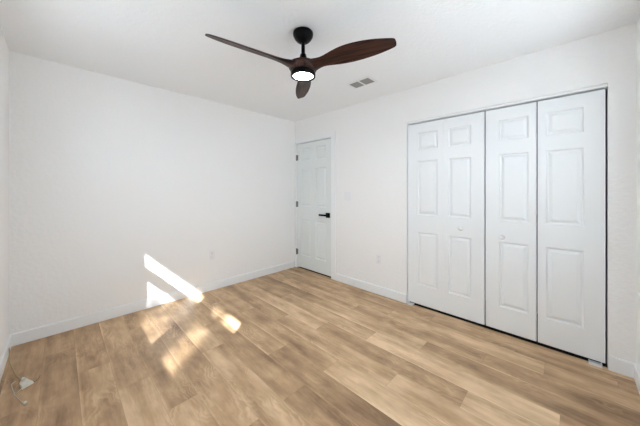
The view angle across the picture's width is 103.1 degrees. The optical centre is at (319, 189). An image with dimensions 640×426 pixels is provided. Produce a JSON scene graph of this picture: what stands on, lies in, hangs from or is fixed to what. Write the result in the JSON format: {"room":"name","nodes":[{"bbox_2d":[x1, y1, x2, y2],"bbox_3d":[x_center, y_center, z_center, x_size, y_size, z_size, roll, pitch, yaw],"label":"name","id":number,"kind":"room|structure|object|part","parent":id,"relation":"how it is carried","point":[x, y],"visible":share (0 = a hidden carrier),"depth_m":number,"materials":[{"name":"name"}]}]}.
{"room":"empty bedroom","nodes":[
{"label":"empty bedroom","id":0,"kind":"room"},
{"bbox_2d":[0,27,8,358],"bbox_3d":[-1.265,0.072,0.740,3.748,2.440,0.120,0,0,44],"label":"wall","id":1,"kind":"structure","parent":0,"point":[4,51],"depth_m":1.92,"materials":[{"name":"white paint"}]},
{"bbox_2d":[0,335,10,380],"bbox_3d":[-1.257,1.242,0.824,3.615,0.101,0.013,0,0,44],"label":"baseboard","id":2,"kind":"structure","parent":1,"relation":"attached to","point":[5,354],"depth_m":1.87,"materials":[{"name":"white paint"}]},
{"bbox_2d":[9,51,294,333],"bbox_3d":[-1.535,0.072,3.229,0.120,2.440,3.300,0,0,44],"label":"wall","id":3,"kind":"structure","parent":0,"point":[122,191],"depth_m":2.64,"materials":[{"name":"white paint"}]},
{"bbox_2d":[9,261,294,346],"bbox_3d":[-1.487,1.242,3.182,0.013,0.101,3.060,0,0,44],"label":"baseboard","id":4,"kind":"structure","parent":3,"relation":"attached to","point":[40,332],"depth_m":2.66,"materials":[{"name":"white paint"}]},
{"bbox_2d":[209,250,214,259],"bbox_3d":[-1.393,0.842,3.281,0.009,0.116,0.072,0,0,44],"label":"wall outlet","id":5,"kind":"object","parent":3,"relation":"attached to","point":[211,253],"visible":1,"depth_m":3.28,"materials":[{"name":"white plastic"}]},
{"bbox_2d":[0,267,639,425],"bbox_3d":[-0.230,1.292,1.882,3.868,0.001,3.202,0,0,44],"label":"floor","id":6,"kind":"structure","parent":0,"point":[295,346],"depth_m":1.80,"materials":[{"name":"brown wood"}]},
{"bbox_2d":[9,348,39,405],"bbox_3d":[-2.078,1.261,1.780,0.797,0.063,0.130,0,0,34],"label":"loose cable","id":7,"kind":"object","parent":6,"relation":"on","point":[24,382],"visible":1,"depth_m":1.68,"materials":[{"name":"beige plastic"}]},
{"bbox_3d":[-2.220,1.261,1.842,0.492,0.063,0.020,0,0,33],"label":"cord","id":8,"kind":"part","parent":7,"relation":"part of","materials":[{"name":"beige plastic"}]},
{"bbox_2d":[588,359,601,367],"bbox_3d":[2.044,1.281,1.887,0.068,0.022,0.070,0,0,44],"label":"pivot bracket","id":9,"kind":"object","parent":6,"relation":"on","point":[591,362],"visible":0.99,"depth_m":1.88,"materials":[{"name":"white metal"}]},
{"bbox_2d":[0,0,639,121],"bbox_3d":[0.042,-1.198,2.160,3.868,0.100,3.980,0,0,44],"label":"ceiling","id":10,"kind":"structure","parent":0,"point":[163,44],"depth_m":1.90,"materials":[{"name":"white paint"}]},
{"bbox_2d":[205,26,395,98],"bbox_3d":[-0.155,-0.986,1.736,1.148,0.325,1.087,0,0,44],"label":"ceiling fan","id":11,"kind":"object","parent":10,"relation":"hanging from","point":[303,69],"visible":1,"depth_m":1.74,"materials":[{"name":"brown wood"}]},
{"bbox_3d":[-0.421,-0.898,1.665,0.618,0.067,0.133,0,0,-34],"label":"blade","id":12,"kind":"part","parent":11,"relation":"part of","materials":[{"name":"brown wood"}]},
{"bbox_2d":[293,72,312,79],"bbox_3d":[-0.123,-0.829,1.850,0.146,0.006,0.146,0,0,44],"label":"diffuser","id":13,"kind":"object","parent":11,"relation":"attached to","point":[296,75],"depth_m":1.84,"materials":[{"name":"white"}]},
{"bbox_3d":[-0.144,-0.898,2.200,0.133,0.067,0.618,0,0,-6],"label":"blade","id":14,"kind":"part","parent":11,"relation":"part of","materials":[{"name":"brown wood"}]},
{"bbox_3d":[0.185,-0.898,1.683,0.618,0.067,0.133,0,0,26],"label":"blade","id":15,"kind":"part","parent":11,"relation":"part of","materials":[{"name":"brown wood"}]},
{"bbox_2d":[346,76,377,88],"bbox_3d":[0.446,-1.144,2.717,0.296,0.008,0.180,0,0,44],"label":"ceiling vent","id":16,"kind":"object","parent":10,"relation":"in","point":[367,80],"visible":1,"depth_m":2.70,"materials":[{"name":"white plastic"}]},
{"bbox_2d":[295,23,636,366],"bbox_3d":[0.917,0.072,3.054,3.628,2.440,0.120,0,0,44],"label":"wall","id":17,"kind":"structure","parent":0,"point":[372,135],"depth_m":2.45,"materials":[{"name":"white paint"}]},
{"bbox_2d":[295,131,335,279],"bbox_3d":[-0.071,0.225,3.981,0.891,2.135,0.178,0,0,44],"label":"door","id":18,"kind":"structure","parent":17,"relation":"in","point":[315,156],"depth_m":3.94,"materials":[{"name":"white paint"}]},
{"bbox_2d":[344,192,350,200],"bbox_3d":[0.379,0.085,3.489,0.116,0.116,0.010,0,0,44],"label":"light switch","id":19,"kind":"object","parent":17,"relation":"attached to","point":[347,195],"visible":1,"depth_m":3.49,"materials":[{"name":"white plastic"}]},
{"bbox_2d":[335,273,406,302],"bbox_3d":[0.603,1.242,3.268,1.068,0.101,0.013,0,0,44],"label":"baseboard","id":20,"kind":"structure","parent":17,"relation":"attached to","point":[389,293],"depth_m":3.20,"materials":[{"name":"white paint"}]},
{"bbox_2d":[376,254,381,263],"bbox_3d":[0.729,0.856,3.147,0.072,0.116,0.009,0,0,44],"label":"wall outlet","id":21,"kind":"object","parent":17,"relation":"attached to","point":[378,256],"visible":1,"depth_m":3.14,"materials":[{"name":"white plastic"}]},
{"bbox_2d":[407,83,607,124],"bbox_3d":[1.560,-0.762,2.393,1.524,0.024,0.044,0,0,44],"label":"closet track","id":22,"kind":"object","parent":17,"relation":"attached to","point":[603,86],"visible":0.95,"depth_m":2.21,"materials":[{"name":"white metal"}]},
{"bbox_2d":[408,111,484,324],"bbox_3d":[1.279,0.265,2.649,0.748,2.005,0.081,0,0,44],"label":"bifold closet door","id":23,"kind":"structure","parent":22,"relation":"hanging from","point":[446,157],"depth_m":2.60,"materials":[{"name":"white paint"}]},
{"bbox_2d":[486,89,604,362],"bbox_3d":[1.820,0.265,2.119,0.747,2.005,0.081,0,0,44],"label":"bifold closet door","id":24,"kind":"structure","parent":22,"relation":"hanging from","point":[570,218],"depth_m":2.08,"materials":[{"name":"white paint"}]},
{"bbox_2d":[608,355,633,377],"bbox_3d":[2.115,1.242,1.787,0.117,0.101,0.013,0,0,44],"label":"baseboard","id":25,"kind":"structure","parent":17,"relation":"attached to","point":[617,365],"depth_m":1.78,"materials":[{"name":"white paint"}]},
{"bbox_2d":[413,89,605,330],"bbox_3d":[1.836,0.072,2.699,2.058,2.440,0.660,0,0,44],"label":"wall","id":26,"kind":"structure","parent":0,"point":[601,89],"depth_m":2.65,"materials":[{"name":"grey"}]},
{"bbox_2d":[637,15,639,370],"bbox_3d":[1.185,0.072,0.649,0.120,2.440,3.180,0,0,44],"label":"wall","id":27,"kind":"structure","parent":0,"point":[638,20],"depth_m":1.69,"materials":[{"name":"white paint"}]},
{"bbox_2d":[634,363,639,393],"bbox_3d":[1.096,1.242,0.653,0.013,0.101,3.060,0,0,44],"label":"baseboard","id":28,"kind":"structure","parent":27,"relation":"attached to","point":[636,370],"depth_m":1.68,"materials":[{"name":"white paint"}]}
]}

